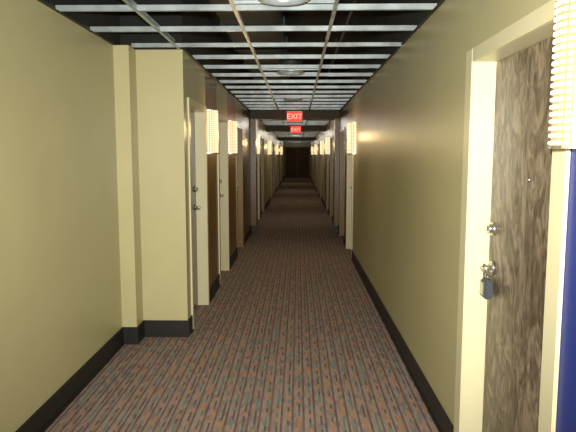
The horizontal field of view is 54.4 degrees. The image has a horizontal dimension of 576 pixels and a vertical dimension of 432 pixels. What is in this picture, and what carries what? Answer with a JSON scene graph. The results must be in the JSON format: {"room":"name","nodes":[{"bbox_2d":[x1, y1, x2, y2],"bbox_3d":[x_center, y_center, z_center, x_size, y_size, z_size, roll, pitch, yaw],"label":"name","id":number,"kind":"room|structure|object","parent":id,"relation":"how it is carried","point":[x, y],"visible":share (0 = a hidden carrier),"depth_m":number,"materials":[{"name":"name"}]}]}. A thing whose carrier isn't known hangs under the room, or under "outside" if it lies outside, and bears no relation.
{"room":"hotel corridor","nodes":[
{"label":"hotel corridor","id":0,"kind":"room"},
{"bbox_2d":[0,0,121,431],"bbox_3d":[-1.574,-0.075,0.925,0.200,3.150,7.800,0,6,1],"label":"wall","id":1,"kind":"structure","parent":0,"point":[60,277],"depth_m":3.40,"materials":[{"name":"paint"}]},
{"bbox_2d":[15,176,284,431],"bbox_3d":[-0.840,-0.484,18.574,0.642,0.150,43.000,0,6,1],"label":"baseboard","id":2,"kind":"structure","parent":1,"relation":"attached to","point":[42,419],"depth_m":4.34,"materials":[{"name":"rubber"}]},
{"bbox_2d":[113,45,142,326],"bbox_3d":[-1.344,-0.152,4.736,0.125,2.480,0.200,0,6,1],"label":"wall","id":3,"kind":"structure","parent":0,"point":[124,56],"depth_m":4.65,"materials":[{"name":"paint"}]},
{"bbox_2d":[119,0,189,319],"bbox_3d":[-1.244,-0.501,4.847,0.720,3.150,0.100,0,6,1],"label":"wall","id":4,"kind":"structure","parent":0,"point":[160,71],"depth_m":4.80,"materials":[{"name":"paint"}]},
{"bbox_2d":[184,0,283,315],"bbox_3d":[-0.680,-2.401,22.337,0.220,3.150,35.100,0,6,1],"label":"wall","id":5,"kind":"structure","parent":0,"point":[201,87],"depth_m":6.82,"materials":[{"name":"paint"}]},
{"bbox_2d":[190,111,197,308],"bbox_3d":[-0.995,-0.016,5.494,0.045,2.029,0.824,0,6,1],"label":"slab","id":6,"kind":"object","parent":5,"relation":"attached to","point":[192,114],"visible":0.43,"depth_m":5.79,"materials":[{"name":"laminate"}]},
{"bbox_2d":[194,186,200,210],"bbox_3d":[-0.935,-0.180,5.786,0.065,0.256,0.150,0,6,1],"label":"handle","id":7,"kind":"object","parent":6,"relation":"attached to","point":[195,187],"visible":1,"depth_m":5.80,"materials":[{"name":"metal"}]},
{"bbox_2d":[187,97,209,328],"bbox_3d":[-0.961,-0.046,5.490,0.204,2.105,0.960,0,6,1],"label":"frame","id":8,"kind":"object","parent":5,"relation":"attached to","point":[200,111],"visible":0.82,"depth_m":5.86,"materials":[{"name":"beige paint"}]},
{"bbox_2d":[207,109,218,153],"bbox_3d":[-0.804,-0.904,6.003,0.116,0.470,0.162,0,6,1],"label":"wall sconce","id":9,"kind":"object","parent":5,"relation":"attached to","point":[212,121],"visible":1,"depth_m":5.95,"materials":[{"name":"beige glass"}]},
{"bbox_2d":[219,158,220,252],"bbox_3d":[-0.963,-0.210,7.278,0.045,2.029,0.834,0,6,1],"label":"slab","id":10,"kind":"object","parent":5,"relation":"attached to","point":[219,158],"visible":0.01,"depth_m":7.64,"materials":[{"name":"laminate"}]},
{"bbox_2d":[217,113,229,283],"bbox_3d":[-0.929,-0.239,7.274,0.204,2.105,0.970,0,6,1],"label":"frame","id":11,"kind":"object","parent":5,"relation":"attached to","point":[223,188],"visible":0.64,"depth_m":7.67,"materials":[{"name":"beige paint"}]},
{"bbox_2d":[228,120,237,153],"bbox_3d":[-0.770,-1.109,7.891,0.116,0.470,0.162,0,6,1],"label":"wall sconce","id":12,"kind":"object","parent":5,"relation":"attached to","point":[232,125],"visible":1,"depth_m":7.83,"materials":[{"name":"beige glass"}]},
{"bbox_2d":[236,123,243,246],"bbox_3d":[-0.893,-0.459,9.297,0.204,2.105,0.980,0,6,1],"label":"frame","id":13,"kind":"object","parent":5,"relation":"attached to","point":[239,156],"visible":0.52,"depth_m":9.69,"materials":[{"name":"brown paint"}]},
{"bbox_2d":[257,154,259,219],"bbox_3d":[-0.818,-0.910,13.447,0.204,2.105,1.030,0,6,1],"label":"frame","id":14,"kind":"object","parent":5,"relation":"attached to","point":[258,156],"visible":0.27,"depth_m":13.92,"materials":[{"name":"beige paint"}]},
{"bbox_2d":[257,133,259,153],"bbox_3d":[-0.688,-1.611,12.514,0.116,0.470,0.162,0,6,1],"label":"wall sconce","id":15,"kind":"object","parent":5,"relation":"attached to","point":[258,139],"visible":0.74,"depth_m":12.47,"materials":[{"name":"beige glass"}]},
{"bbox_2d":[261,136,263,211],"bbox_3d":[-0.785,-1.115,15.336,0.204,2.105,1.030,0,6,1],"label":"frame","id":16,"kind":"object","parent":5,"relation":"attached to","point":[262,137],"visible":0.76,"depth_m":15.73,"materials":[{"name":"brown paint"}]},
{"bbox_2d":[268,140,271,154],"bbox_3d":[-0.588,-2.216,18.080,0.116,0.470,0.162,0,6,1],"label":"wall sconce","id":17,"kind":"object","parent":5,"relation":"attached to","point":[269,141],"visible":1,"depth_m":18.02,"materials":[{"name":"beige glass"}]},
{"bbox_2d":[271,141,271,197],"bbox_3d":[-0.694,-1.666,20.405,0.204,2.105,1.030,0,6,1],"label":"frame","id":18,"kind":"object","parent":5,"relation":"attached to","point":[271,141],"visible":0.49,"depth_m":20.86,"materials":[{"name":"brown paint"}]},
{"bbox_2d":[273,142,274,193],"bbox_3d":[-0.658,-1.882,22.393,0.204,2.105,1.030,0,6,1],"label":"frame","id":19,"kind":"object","parent":5,"relation":"attached to","point":[273,142],"visible":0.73,"depth_m":22.74,"materials":[{"name":"brown paint"}]},
{"bbox_2d":[278,145,278,186],"bbox_3d":[-0.569,-2.422,27.363,0.204,2.105,1.030,0,6,1],"label":"frame","id":20,"kind":"object","parent":5,"relation":"attached to","point":[278,145],"visible":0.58,"depth_m":27.81,"materials":[{"name":"brown paint"}]},
{"bbox_2d":[37,0,444,44],"bbox_3d":[-0.311,-0.980,0.704,2.330,0.044,7.600,0,6,1],"label":"grid","id":21,"kind":"object","parent":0,"point":[132,6],"visible":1,"depth_m":3.44,"materials":[{"name":"silver metal"}]},
{"bbox_2d":[131,42,401,49],"bbox_3d":[-0.179,-1.396,4.580,2.205,0.034,0.200,0,6,1],"label":"grid","id":22,"kind":"object","parent":21,"relation":"attached to","point":[330,44],"visible":1,"depth_m":4.56,"materials":[{"name":"silver metal"}]},
{"bbox_2d":[233,0,334,5],"bbox_3d":[-0.025,-1.314,3.127,0.595,0.202,0.300,0,6,1],"label":"recessed light","id":23,"kind":"object","parent":21,"relation":"attached to","point":[267,2],"visible":0.97,"depth_m":3.26,"materials":[{"name":"beige"}]},
{"bbox_2d":[45,178,437,431],"bbox_3d":[0.031,-0.369,18.672,2.800,0.100,43.600,0,6,1],"label":"floor","id":24,"kind":"structure","parent":0,"point":[292,338],"depth_m":4.35,"materials":[{"name":"carpet"}]},
{"bbox_2d":[250,119,257,230],"bbox_3d":[-0.707,-0.830,11.668,0.110,2.330,0.350,0,6,1],"label":"wall column","id":25,"kind":"structure","parent":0,"point":[253,122],"depth_m":11.51,"materials":[{"name":"brown paint"}]},
{"bbox_2d":[182,47,398,111],"bbox_3d":[0.080,-1.773,8.005,1.810,0.044,6.700,0,6,1],"label":"grid","id":26,"kind":"object","parent":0,"point":[255,56],"visible":0.95,"depth_m":6.28,"materials":[{"name":"silver metal"}]},
{"bbox_2d":[262,52,317,75],"bbox_3d":[0.026,-1.624,5.980,0.595,0.202,0.300,0,6,1],"label":"recessed light","id":27,"kind":"object","parent":26,"relation":"attached to","point":[290,72],"visible":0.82,"depth_m":5.88,"materials":[{"name":"beige"}]},
{"bbox_2d":[274,89,311,100],"bbox_3d":[0.078,-1.935,8.843,0.595,0.202,0.300,0,6,1],"label":"recessed light","id":28,"kind":"object","parent":26,"relation":"attached to","point":[286,98],"visible":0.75,"depth_m":8.73,"materials":[{"name":"beige"}]},
{"bbox_2d":[287,107,302,121],"bbox_3d":[0.131,-2.028,11.143,0.320,0.314,0.055,0,6,1],"label":"exit sign","id":29,"kind":"object","parent":26,"relation":"hanging from","point":[292,116],"visible":0.88,"depth_m":11.12,"materials":[{"name":"red plastic"}]},
{"bbox_2d":[202,0,381,77],"bbox_3d":[0.031,-3.600,18.321,2.800,0.100,43.600,0,6,1],"label":"ceiling","id":30,"kind":"structure","parent":0,"point":[292,18],"depth_m":7.18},
{"bbox_2d":[209,0,290,90],"bbox_3d":[-0.375,-1.851,4.031,0.640,0.290,14.400,0,6,1],"label":"duct","id":31,"kind":"object","parent":30,"relation":"attached to","point":[227,18],"visible":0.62,"depth_m":6.08,"materials":[{"name":"metal"}]},
{"bbox_2d":[250,78,339,119],"bbox_3d":[0.143,-2.394,11.483,1.810,0.820,0.350,0,6,1],"label":"header beam","id":32,"kind":"structure","parent":30,"relation":"attached to","point":[254,114],"depth_m":11.33,"materials":[{"name":"paint"}]},
{"bbox_2d":[322,0,357,85],"bbox_3d":[0.575,-1.882,4.011,0.048,0.225,14.400,0,6,1],"label":"pipe","id":33,"kind":"object","parent":30,"relation":"hanging from","point":[350,13],"visible":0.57,"depth_m":6.31,"materials":[{"name":"metal"}]},
{"bbox_2d":[260,120,330,125],"bbox_3d":[0.195,-2.467,14.392,1.810,0.044,5.450,0,6,1],"label":"grid","id":34,"kind":"object","parent":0,"point":[265,122],"visible":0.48,"depth_m":15.37,"materials":[{"name":"silver metal"}]},
{"bbox_2d":[290,125,300,132],"bbox_3d":[0.234,-2.655,16.908,0.320,0.314,0.055,0,6,1],"label":"exit sign","id":35,"kind":"object","parent":34,"relation":"hanging from","point":[293,129],"visible":0.9,"depth_m":16.89,"materials":[{"name":"red plastic"}]},
{"bbox_2d":[266,125,325,131],"bbox_3d":[0.246,-3.023,17.273,1.810,0.820,0.400,0,6,1],"label":"header beam","id":36,"kind":"structure","parent":0,"point":[269,128],"depth_m":17.11,"materials":[{"name":"paint"}]},
{"bbox_2d":[273,132,319,136],"bbox_3d":[0.342,-3.361,22.617,1.810,0.044,10.300,0,6,1],"label":"grid","id":37,"kind":"object","parent":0,"point":[279,134],"visible":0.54,"depth_m":24.08,"materials":[{"name":"silver metal"}]},
{"bbox_2d":[278,137,314,140],"bbox_3d":[0.437,-4.179,27.909,1.810,0.820,0.400,0,6,1],"label":"header beam","id":38,"kind":"structure","parent":0,"point":[279,138],"depth_m":27.75,"materials":[{"name":"paint"}]},
{"bbox_2d":[284,143,309,146],"bbox_3d":[0.649,-4.305,39.863,2.210,3.150,0.200,0,6,1],"label":"wall","id":39,"kind":"structure","parent":0,"point":[285,144],"depth_m":39.68,"materials":[{"name":"paint"}]},
{"bbox_2d":[284,147,309,177],"bbox_3d":[0.647,-3.821,39.800,1.810,2.200,0.030,0,6,1],"label":"frame","id":40,"kind":"object","parent":39,"relation":"attached to","point":[284,147],"visible":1,"depth_m":39.76,"materials":[{"name":"paint"}]},
{"bbox_2d":[297,148,308,177],"bbox_3d":[1.077,-3.788,39.800,0.820,2.115,0.022,0,6,1],"label":"leaf","id":41,"kind":"object","parent":39,"relation":"attached to","point":[302,153],"visible":1,"depth_m":39.79,"materials":[{"name":"paint"}]},
{"bbox_2d":[283,141,310,142],"bbox_3d":[0.544,-4.586,33.899,1.810,0.044,11.600,0,6,1],"label":"grid","id":42,"kind":"object","parent":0,"point":[283,141],"visible":0.31,"depth_m":36.45,"materials":[{"name":"silver metal"}]},
{"bbox_2d":[333,119,339,231],"bbox_3d":[1.003,-0.827,11.638,0.090,2.330,0.350,0,6,1],"label":"column","id":43,"kind":"structure","parent":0,"point":[337,121],"depth_m":11.49,"materials":[{"name":"beige paint"}]},
{"bbox_2d":[310,0,575,431],"bbox_3d":[1.279,-1.971,18.375,0.220,3.150,43.000,0,6,1],"label":"wall","id":44,"kind":"structure","parent":0,"point":[408,117],"depth_m":3.77,"materials":[{"name":"paint"}]},
{"bbox_2d":[318,142,319,193],"bbox_3d":[1.327,-1.878,22.358,0.204,2.105,1.030,0,6,1],"label":"frame","id":45,"kind":"object","parent":44,"relation":"attached to","point":[319,142],"visible":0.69,"depth_m":22.73,"materials":[{"name":"brown paint"}]},
{"bbox_2d":[320,155,321,197],"bbox_3d":[1.292,-1.662,20.370,0.204,2.105,1.030,0,6,1],"label":"frame","id":46,"kind":"object","parent":44,"relation":"attached to","point":[320,155],"visible":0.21,"depth_m":20.76,"materials":[{"name":"brown paint"}]},
{"bbox_2d":[320,140,323,154],"bbox_3d":[1.113,-2.256,18.447,0.116,0.470,0.162,0,6,1],"label":"wall sconce","id":47,"kind":"object","parent":44,"relation":"attached to","point":[321,141],"visible":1,"depth_m":18.39,"materials":[{"name":"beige glass"}]},
{"bbox_2d":[326,154,328,209],"bbox_3d":[1.210,-1.165,15.797,0.204,2.105,1.030,0,6,1],"label":"frame","id":48,"kind":"object","parent":44,"relation":"attached to","point":[327,155],"visible":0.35,"depth_m":16.24,"materials":[{"name":"brown paint"}]},
{"bbox_2d":[325,137,329,154],"bbox_3d":[1.049,-1.867,14.869,0.116,0.470,0.162,0,6,1],"label":"wall sconce","id":49,"kind":"object","parent":44,"relation":"attached to","point":[327,140],"visible":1,"depth_m":14.81,"materials":[{"name":"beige glass"}]},
{"bbox_2d":[330,134,332,216],"bbox_3d":[1.178,-0.971,14.008,0.204,2.105,1.030,0,6,1],"label":"frame","id":50,"kind":"object","parent":44,"relation":"attached to","point":[331,136],"visible":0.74,"depth_m":14.40,"materials":[{"name":"brown paint"}]},
{"bbox_2d":[339,127,344,235],"bbox_3d":[1.117,-0.604,10.629,0.204,2.105,1.030,0,6,1],"label":"frame","id":51,"kind":"object","parent":44,"relation":"attached to","point":[342,131],"visible":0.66,"depth_m":11.04,"materials":[{"name":"brown paint"}]},
{"bbox_2d":[346,121,353,249],"bbox_3d":[1.089,-0.433,9.058,0.204,2.105,1.030,0,6,1],"label":"frame","id":52,"kind":"object","parent":44,"relation":"attached to","point":[349,173],"visible":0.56,"depth_m":9.52,"materials":[{"name":"beige paint"}]},
{"bbox_2d":[347,122,355,153],"bbox_3d":[0.931,-1.149,8.259,0.116,0.470,0.162,0,6,1],"label":"wall sconce","id":53,"kind":"object","parent":44,"relation":"attached to","point":[351,126],"visible":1,"depth_m":8.20,"materials":[{"name":"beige glass"}]},
{"bbox_2d":[310,177,453,431],"bbox_3d":[1.118,-0.480,18.540,0.102,0.150,43.000,0,6,1],"label":"baseboard","id":54,"kind":"structure","parent":44,"relation":"attached to","point":[442,422],"depth_m":4.22,"materials":[{"name":"rubber"}]},
{"bbox_2d":[454,0,570,431],"bbox_3d":[0.969,0.298,2.324,0.204,2.105,1.090,0,6,1],"label":"frame","id":55,"kind":"object","parent":44,"relation":"attached to","point":[537,26],"visible":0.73,"depth_m":2.69,"materials":[{"name":"beige paint"}]},
{"bbox_2d":[482,37,555,431],"bbox_3d":[1.003,0.328,2.327,0.045,2.029,0.884,0,6,1],"label":"door","id":56,"kind":"structure","parent":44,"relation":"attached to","point":[521,151],"depth_m":2.38,"materials":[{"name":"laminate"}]},
{"bbox_2d":[479,222,496,298],"bbox_3d":[0.954,0.213,2.656,0.065,0.362,0.151,0,6,1],"label":"handle","id":57,"kind":"object","parent":56,"relation":"attached to","point":[486,285],"visible":1,"depth_m":2.66,"materials":[{"name":"metal"}]},
{"bbox_2d":[548,0,575,149],"bbox_3d":[0.811,-0.424,1.589,0.116,0.470,0.162,0,6,1],"label":"wall sconce","id":58,"kind":"object","parent":44,"relation":"attached to","point":[563,114],"visible":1,"depth_m":1.56,"materials":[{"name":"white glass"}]}
]}

